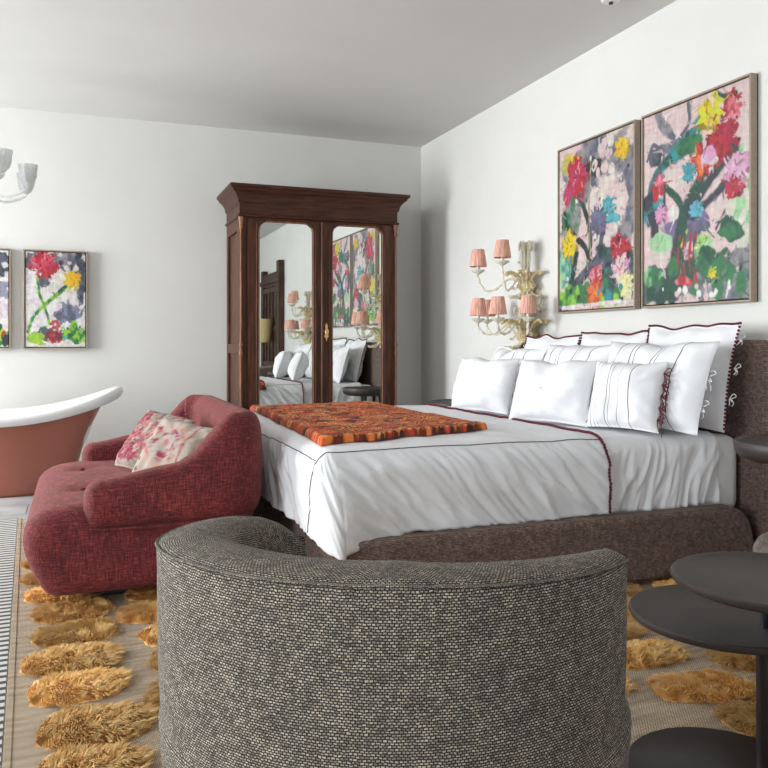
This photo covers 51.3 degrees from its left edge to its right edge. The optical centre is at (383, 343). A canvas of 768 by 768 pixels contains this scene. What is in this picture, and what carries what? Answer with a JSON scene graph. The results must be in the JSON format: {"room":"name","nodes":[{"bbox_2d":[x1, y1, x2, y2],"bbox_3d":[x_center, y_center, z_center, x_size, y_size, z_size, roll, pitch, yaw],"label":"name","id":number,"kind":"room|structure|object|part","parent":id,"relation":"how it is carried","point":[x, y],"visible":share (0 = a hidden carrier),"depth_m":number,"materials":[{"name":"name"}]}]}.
{"room":"hotel room","nodes":[
{"label":"hotel room","id":0,"kind":"room"},
{"bbox_2d":[0,495,33,767],"bbox_3d":[-1.172,1.140,1.581,7.640,0.120,10.890,0,0,-21],"label":"floor","id":1,"kind":"structure","parent":0,"point":[17,508],"depth_m":5.16,"materials":[{"name":"grey tile"}]},
{"bbox_2d":[0,519,16,767],"bbox_3d":[-2.395,1.076,2.035,2.596,0.008,5.150,0,0,-24],"label":"striped rug","id":2,"kind":"object","parent":1,"relation":"on","point":[8,527],"visible":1,"depth_m":3.42,"materials":[{"name":"white fabric"}]},
{"bbox_2d":[0,386,122,497],"bbox_3d":[-2.821,0.702,5.848,1.740,0.756,0.872,0,0,-21],"label":"bathtub","id":3,"kind":"object","parent":1,"relation":"on","point":[34,440],"visible":0.88,"depth_m":5.68,"materials":[{"name":"ceramic"}]},
{"bbox_2d":[217,182,409,409],"bbox_3d":[-0.626,-0.111,7.039,1.566,2.382,0.703,0,0,-21],"label":"wardrobe","id":4,"kind":"object","parent":1,"relation":"on","point":[312,272],"visible":0.72,"depth_m":6.77,"materials":[{"name":"brown wood"}]},
{"bbox_3d":[-1.291,-0.042,6.859,0.020,2.004,0.565,0,0,-21],"label":"panel","id":5,"kind":"part","parent":4,"relation":"part of","materials":[{"name":"brown wood"}]},
{"bbox_3d":[-0.827,-0.180,6.686,0.630,1.710,0.026,0,0,-21],"label":"door","id":6,"kind":"part","parent":4,"relation":"part of","materials":[{"name":"brown wood"}]},
{"bbox_3d":[-0.813,-0.220,6.675,0.515,1.643,0.014,0,0,-21],"label":"moulding","id":7,"kind":"part","parent":4,"relation":"part of","materials":[{"name":"brown wood"}]},
{"bbox_3d":[-0.813,-0.219,6.676,0.472,1.601,0.011,0,0,-21],"label":"mirror moulding","id":8,"kind":"part","parent":4,"relation":"part of","materials":[{"name":"brown wood"}]},
{"bbox_2d":[260,222,312,404],"bbox_3d":[-0.819,-0.217,6.691,0.463,1.595,0.003,0,0,-21],"label":"mirror","id":9,"kind":"object","parent":4,"relation":"attached to","point":[286,248],"depth_m":6.69,"materials":[{"name":"clear glass"}]},
{"bbox_3d":[-0.626,-1.228,7.039,1.566,0.147,0.703,0,0,-21],"label":"cornice","id":10,"kind":"part","parent":4,"relation":"part of","materials":[{"name":"brown wood"}]},
{"bbox_3d":[-0.543,-0.083,6.822,1.390,2.075,0.038,0,0,-21],"label":"frame","id":11,"kind":"part","parent":4,"relation":"part of","materials":[{"name":"brown wood"}]},
{"bbox_3d":[-0.486,-0.100,6.790,0.044,0.160,0.024,0,0,-21],"label":"drop handle","id":12,"kind":"part","parent":4,"relation":"part of","materials":[{"name":"gold metal"}]},
{"bbox_3d":[-0.236,-0.180,6.912,0.620,1.710,0.026,0,0,-21],"label":"door","id":13,"kind":"part","parent":4,"relation":"part of","materials":[{"name":"brown wood"}]},
{"bbox_3d":[-0.225,-0.220,6.900,0.511,1.643,0.014,0,0,-21],"label":"moulding","id":14,"kind":"part","parent":4,"relation":"part of","materials":[{"name":"brown wood"}]},
{"bbox_3d":[-0.226,-0.219,6.901,0.468,1.601,0.011,0,0,-21],"label":"mirror moulding","id":15,"kind":"part","parent":4,"relation":"part of","materials":[{"name":"brown wood"}]},
{"bbox_2d":[333,226,381,402],"bbox_3d":[-0.232,-0.217,6.916,0.459,1.595,0.003,0,0,-21],"label":"mirror","id":16,"kind":"object","parent":4,"relation":"attached to","point":[357,250],"depth_m":6.92,"materials":[{"name":"clear glass"}]},
{"bbox_2d":[2,518,755,767],"bbox_3d":[0.247,1.052,3.317,3.275,0.045,4.850,0,0,-24],"label":"shag rug","id":17,"kind":"object","parent":1,"relation":"on","point":[83,681],"visible":0.2,"depth_m":2.48,"materials":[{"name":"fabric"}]},
{"bbox_2d":[23,394,261,595],"bbox_3d":[-1.206,0.680,3.947,0.979,0.770,1.486,0,0,-21],"label":"chaise lounge","id":18,"kind":"object","parent":17,"relation":"on","point":[93,525],"visible":0.88,"depth_m":3.28,"materials":[{"name":"red fabric"}]},
{"bbox_3d":[-1.238,0.825,3.935,0.912,0.379,1.425,0,0,-21],"label":"seat","id":19,"kind":"part","parent":18,"relation":"part of","materials":[{"name":"red fabric"}]},
{"bbox_2d":[114,409,194,468],"bbox_3d":[-1.180,0.507,4.108,0.428,0.311,0.249,0,0,39],"label":"floral cushion","id":20,"kind":"object","parent":18,"relation":"on","point":[128,455],"visible":0.41,"depth_m":4.08,"materials":[{"name":"fabric"}]},
{"bbox_3d":[-1.101,0.520,3.987,0.753,0.450,1.486,0,0,-21],"label":"backrest and arm","id":21,"kind":"part","parent":18,"relation":"part of"},
{"bbox_2d":[132,417,212,471],"bbox_3d":[-0.998,0.514,3.817,0.407,0.296,0.240,0,0,41],"label":"floral cushion","id":22,"kind":"object","parent":18,"relation":"on","point":[171,441],"visible":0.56,"depth_m":3.77,"materials":[{"name":"fabric"}]},
{"bbox_2d":[155,516,631,767],"bbox_3d":[0.016,0.690,1.492,0.854,0.752,0.854,0,0,0],"label":"barrel armchair","id":23,"kind":"object","parent":17,"relation":"on","point":[271,654],"visible":1,"depth_m":1.11,"materials":[{"name":"grey fabric"}]},
{"bbox_3d":[0.019,0.819,1.495,0.848,0.402,0.848,0,0,0],"label":"seat","id":24,"kind":"part","parent":23,"relation":"part of","materials":[{"name":"grey fabric"}]},
{"bbox_2d":[251,340,767,581],"bbox_3d":[0.461,0.523,4.446,2.198,1.086,2.285,0,0,-21],"label":"frame","id":25,"kind":"object","parent":17,"relation":"on","point":[652,541],"visible":0.18,"depth_m":3.54,"materials":[{"name":"brown fabric"}]},
{"bbox_3d":[-0.534,0.900,4.062,0.065,0.290,2.000,0,0,-21],"label":"foot rail","id":26,"kind":"part","parent":25,"relation":"part of","materials":[{"name":"brown fabric"}]},
{"bbox_3d":[0.772,0.900,3.432,2.035,0.290,0.110,0,0,-21],"label":"rail","id":27,"kind":"part","parent":25,"relation":"part of","materials":[{"name":"brown fabric"}]},
{"bbox_3d":[1.433,0.515,4.817,0.118,1.070,2.285,0,0,-21],"label":"headboard","id":28,"kind":"part","parent":25,"relation":"part of","materials":[{"name":"brown fabric"}]},
{"bbox_2d":[578,433,735,516],"bbox_3d":[0.433,0.624,4.432,1.995,0.368,2.000,0,0,-21],"label":"mattress","id":29,"kind":"object","parent":25,"relation":"on","point":[726,464],"visible":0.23,"depth_m":3.83,"materials":[{"name":"white fabric"}]},
{"bbox_2d":[252,403,611,559],"bbox_3d":[0.009,0.602,4.216,1.386,0.418,2.208,0,0,-21],"label":"duvet cover","id":30,"kind":"object","parent":29,"relation":"on","point":[343,496],"visible":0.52,"depth_m":3.32,"materials":[{"name":"white fabric"}]},
{"bbox_2d":[250,401,487,445],"bbox_3d":[-0.175,0.418,4.291,0.900,0.115,1.921,0,0,-21],"label":"throw","id":31,"kind":"object","parent":30,"relation":"on","point":[323,424],"visible":1,"depth_m":3.87,"materials":[{"name":"orange fabric"}]},
{"bbox_3d":[0.621,0.570,4.499,0.020,0.353,2.118,0,0,-21],"label":"pompom trim","id":32,"kind":"part","parent":30,"relation":"part of","materials":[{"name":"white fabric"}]},
{"bbox_2d":[446,406,720,514],"bbox_3d":[0.860,0.585,4.598,0.793,0.347,2.076,0,0,-21],"label":"sheet","id":33,"kind":"object","parent":29,"relation":"on","point":[650,471],"visible":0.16,"depth_m":3.68,"materials":[{"name":"white fabric"}]},
{"bbox_2d":[451,357,519,414],"bbox_3d":[0.615,0.247,4.877,0.238,0.330,0.508,0,0,-32],"label":"cushion","id":34,"kind":"object","parent":33,"relation":"on","point":[482,384],"visible":1,"depth_m":4.75,"materials":[{"name":"white fabric"}]},
{"bbox_2d":[491,347,546,407],"bbox_3d":[0.844,0.221,5.243,0.235,0.402,0.665,0,0,-19],"label":"striped pillow","id":35,"kind":"object","parent":33,"relation":"on","point":[501,352],"visible":0.22,"depth_m":5.08,"materials":[{"name":"white fabric"}]},
{"bbox_2d":[524,334,580,354],"bbox_3d":[1.061,0.182,5.286,0.213,0.502,0.664,0,0,-17],"label":"euro sham","id":36,"kind":"object","parent":33,"relation":"on","point":[545,340],"visible":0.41,"depth_m":5.27,"materials":[{"name":"white fabric"}]},
{"bbox_3d":[1.061,0.177,5.288,0.018,0.504,0.654,15,-5,-20],"label":"pompom trim","id":37,"kind":"part","parent":36,"relation":"part of","materials":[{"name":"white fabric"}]},
{"bbox_2d":[508,359,598,427],"bbox_3d":[0.890,0.247,4.164,0.223,0.331,0.547,0,0,-38],"label":"cushion","id":38,"kind":"object","parent":33,"relation":"on","point":[544,391],"visible":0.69,"depth_m":4.07,"materials":[{"name":"white fabric"}]},
{"bbox_2d":[543,344,610,396],"bbox_3d":[1.089,0.206,4.611,0.239,0.411,0.687,0,0,-20],"label":"striped pillow","id":39,"kind":"object","parent":33,"relation":"on","point":[556,354],"visible":0.15,"depth_m":4.54,"materials":[{"name":"white fabric"}]},
{"bbox_2d":[579,330,648,345],"bbox_3d":[1.294,0.169,4.654,0.206,0.497,0.660,0,0,-23],"label":"euro sham","id":40,"kind":"object","parent":33,"relation":"on","point":[588,338],"visible":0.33,"depth_m":4.64,"materials":[{"name":"white fabric"}]},
{"bbox_2d":[587,361,672,436],"bbox_3d":[1.170,0.255,3.838,0.173,0.345,0.430,0,0,-43],"label":"cushion","id":41,"kind":"object","parent":33,"relation":"on","point":[624,395],"visible":1,"depth_m":3.76,"materials":[{"name":"white fabric"}]},
{"bbox_2d":[608,341,719,435],"bbox_3d":[1.316,0.200,3.946,0.244,0.427,0.746,0,0,-25],"label":"striped pillow","id":42,"kind":"object","parent":33,"relation":"on","point":[690,363],"visible":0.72,"depth_m":3.69,"materials":[{"name":"white fabric"}]},
{"bbox_2d":[647,322,745,432],"bbox_3d":[1.514,0.154,4.030,0.218,0.518,0.663,0,0,-16],"label":"euro sham","id":43,"kind":"object","parent":33,"relation":"on","point":[715,413],"visible":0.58,"depth_m":3.79,"materials":[{"name":"white fabric"}]},
{"bbox_2d":[628,552,767,767],"bbox_3d":[0.866,0.796,1.889,0.474,0.540,0.624,0,0,-21],"label":"side table","id":44,"kind":"object","parent":17,"relation":"on","point":[718,601],"visible":0.98,"depth_m":1.93,"materials":[{"name":"brown wood"}]},
{"bbox_2d":[629,584,767,655],"bbox_3d":[0.843,0.668,1.960,0.466,0.022,0.466,0,0,-21],"label":"tabletop","id":45,"kind":"object","parent":44,"relation":"on","point":[674,612],"depth_m":1.91,"materials":[{"name":"brown wood"}]},
{"bbox_2d":[670,552,767,613],"bbox_3d":[0.886,0.537,1.805,0.452,0.022,0.452,0,0,-21],"label":"tabletop","id":46,"kind":"object","parent":44,"relation":"on","point":[739,580],"depth_m":1.82,"materials":[{"name":"brown wood"}]},
{"bbox_2d":[733,434,767,463],"bbox_3d":[1.667,0.725,3.143,0.544,0.683,0.544,0,0,-21],"label":"bedside table","id":47,"kind":"object","parent":17,"relation":"on","point":[754,448],"visible":0.99,"depth_m":3.11,"materials":[{"name":"brown wood"}]},
{"bbox_2d":[753,532,767,552],"bbox_3d":[1.554,0.690,2.350,0.854,0.752,0.854,0,0,-44],"label":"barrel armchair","id":48,"kind":"object","parent":17,"relation":"on","point":[761,543],"visible":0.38,"depth_m":2.49,"materials":[{"name":"grey fabric"}]},
{"bbox_2d":[426,399,451,405],"bbox_3d":[0.594,0.780,6.116,0.544,0.683,0.544,0,0,-21],"label":"bedside table","id":49,"kind":"object","parent":1,"relation":"on","point":[445,402],"visible":0.11,"depth_m":6.09,"materials":[{"name":"brown wood"}]},
{"bbox_2d":[0,107,420,457],"bbox_3d":[-3.091,-0.425,6.596,7.640,3.010,0.150,0,0,-21],"label":"wall","id":50,"kind":"structure","parent":0,"point":[137,196],"depth_m":6.92,"materials":[{"name":"paint"}]},
{"bbox_2d":[0,248,10,348],"bbox_3d":[-3.264,-0.367,6.421,0.492,0.815,0.047,0,0,-21],"label":"framed painting","id":51,"kind":"object","parent":50,"relation":"attached to","point":[5,253],"visible":1,"depth_m":6.48,"materials":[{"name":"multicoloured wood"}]},
{"bbox_2d":[23,249,86,348],"bbox_3d":[-2.720,-0.367,6.629,0.492,0.815,0.047,0,0,-21],"label":"framed painting","id":52,"kind":"object","parent":50,"relation":"attached to","point":[54,281],"visible":1,"depth_m":6.61,"materials":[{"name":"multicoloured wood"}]},
{"bbox_2d":[0,0,675,146],"bbox_3d":[-1.172,-1.990,1.581,7.640,0.120,10.890,0,0,-21],"label":"ceiling","id":53,"kind":"structure","parent":0,"point":[397,72],"depth_m":5.35,"materials":[{"name":"paint"}]},
{"bbox_2d":[0,148,37,203],"bbox_3d":[-2.852,-1.440,5.440,0.931,1.020,0.923,0,0,-21],"label":"chandelier","id":54,"kind":"object","parent":53,"relation":"hanging from","point":[27,174],"visible":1,"depth_m":5.43,"materials":[{"name":"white glass"}]},
{"bbox_3d":[-2.702,-1.045,5.611,0.017,0.106,0.401,0,0,41],"label":"arm","id":55,"kind":"part","parent":54,"relation":"part of","materials":[{"name":"clear glass"}]},
{"bbox_3d":[-2.625,-1.045,5.455,0.401,0.106,0.017,0,0,-4],"label":"arm","id":56,"kind":"part","parent":54,"relation":"part of","materials":[{"name":"clear glass"}]},
{"bbox_2d":[601,0,619,4],"bbox_3d":[1.261,-1.908,4.444,0.110,0.044,0.110,0,0,-21],"label":"smoke detector","id":57,"kind":"object","parent":53,"relation":"attached to","point":[605,2],"visible":1,"depth_m":4.44,"materials":[{"name":"white paint"}]},
{"bbox_2d":[421,0,767,404],"bbox_3d":[2.326,-0.425,2.918,0.150,3.010,10.590,0,0,-21],"label":"wall","id":58,"kind":"structure","parent":0,"point":[491,177],"depth_m":5.75,"materials":[{"name":"paint"}]},
{"bbox_2d":[469,239,547,349],"bbox_3d":[0.897,-0.346,5.820,0.622,0.813,0.476,0,0,34],"label":"wall sconce","id":59,"kind":"object","parent":58,"relation":"attached to","point":[530,297],"visible":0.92,"depth_m":5.78,"materials":[{"name":"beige fabric"}]},
{"bbox_3d":[0.695,-0.634,5.908,0.130,0.126,0.130,0,0,-21],"label":"lamp shade","id":60,"kind":"part","parent":59,"relation":"part of","materials":[{"name":"pink fabric"}]},
{"bbox_3d":[0.693,-0.274,5.886,0.130,0.126,0.130,0,0,-21],"label":"lamp shade","id":61,"kind":"part","parent":59,"relation":"part of","materials":[{"name":"pink fabric"}]},
{"bbox_3d":[0.785,-0.274,6.093,0.130,0.126,0.130,0,0,-21],"label":"lamp shade","id":62,"kind":"part","parent":59,"relation":"part of","materials":[{"name":"pink fabric"}]},
{"bbox_3d":[0.907,-0.113,5.963,0.023,0.106,0.385,0,0,-43],"label":"arm","id":63,"kind":"part","parent":59,"relation":"part of","materials":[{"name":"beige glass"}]},
{"bbox_3d":[0.861,-0.447,5.868,0.369,0.139,0.023,0,0,14],"label":"arm","id":64,"kind":"part","parent":59,"relation":"part of","materials":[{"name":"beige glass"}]},
{"bbox_3d":[0.807,-0.274,5.673,0.130,0.126,0.130,0,0,-21],"label":"lamp shade","id":65,"kind":"part","parent":59,"relation":"part of","materials":[{"name":"pink fabric"}]},
{"bbox_3d":[0.860,-0.113,5.856,0.318,0.106,0.200,0,0,-21],"label":"arm","id":66,"kind":"part","parent":59,"relation":"part of","materials":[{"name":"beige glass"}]},
{"bbox_3d":[0.851,-0.684,5.754,0.130,0.126,0.130,0,0,-21],"label":"lamp shade","id":67,"kind":"part","parent":59,"relation":"part of","materials":[{"name":"pink fabric"}]},
{"bbox_3d":[0.918,-0.113,5.746,0.293,0.105,0.023,0,0,-33],"label":"arm","id":68,"kind":"part","parent":59,"relation":"part of","materials":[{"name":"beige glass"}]},
{"bbox_3d":[0.940,-0.470,5.788,0.217,0.192,0.023,0,0,-21],"label":"arm","id":69,"kind":"part","parent":59,"relation":"part of","materials":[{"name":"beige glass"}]},
{"bbox_3d":[1.037,-0.330,5.825,0.173,0.780,0.173,0,0,44],"label":"stem","id":70,"kind":"part","parent":59,"relation":"part of","materials":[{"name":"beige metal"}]},
{"bbox_3d":[1.019,-0.113,5.685,0.023,0.105,0.290,0,0,8],"label":"arm","id":71,"kind":"part","parent":59,"relation":"part of","materials":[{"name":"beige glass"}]},
{"bbox_3d":[1.002,-0.274,5.554,0.130,0.126,0.130,0,0,-21],"label":"lamp shade","id":72,"kind":"part","parent":59,"relation":"part of","materials":[{"name":"pink fabric"}]},
{"bbox_3d":[1.111,-0.340,5.853,0.022,0.140,0.140,0,0,-21],"label":"wall plate","id":73,"kind":"part","parent":59,"relation":"part of","materials":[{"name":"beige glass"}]},
{"bbox_2d":[557,119,640,313],"bbox_3d":[1.365,-0.773,5.147,0.047,1.126,0.820,0,0,-21],"label":"framed painting","id":74,"kind":"object","parent":58,"relation":"attached to","point":[599,175],"visible":1,"depth_m":5.09,"materials":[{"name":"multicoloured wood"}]},
{"bbox_2d":[641,73,757,307],"bbox_3d":[1.679,-0.773,4.325,0.047,1.126,0.820,0,0,-21],"label":"framed painting","id":75,"kind":"object","parent":58,"relation":"attached to","point":[699,152],"visible":1,"depth_m":4.25,"materials":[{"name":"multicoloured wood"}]}
]}

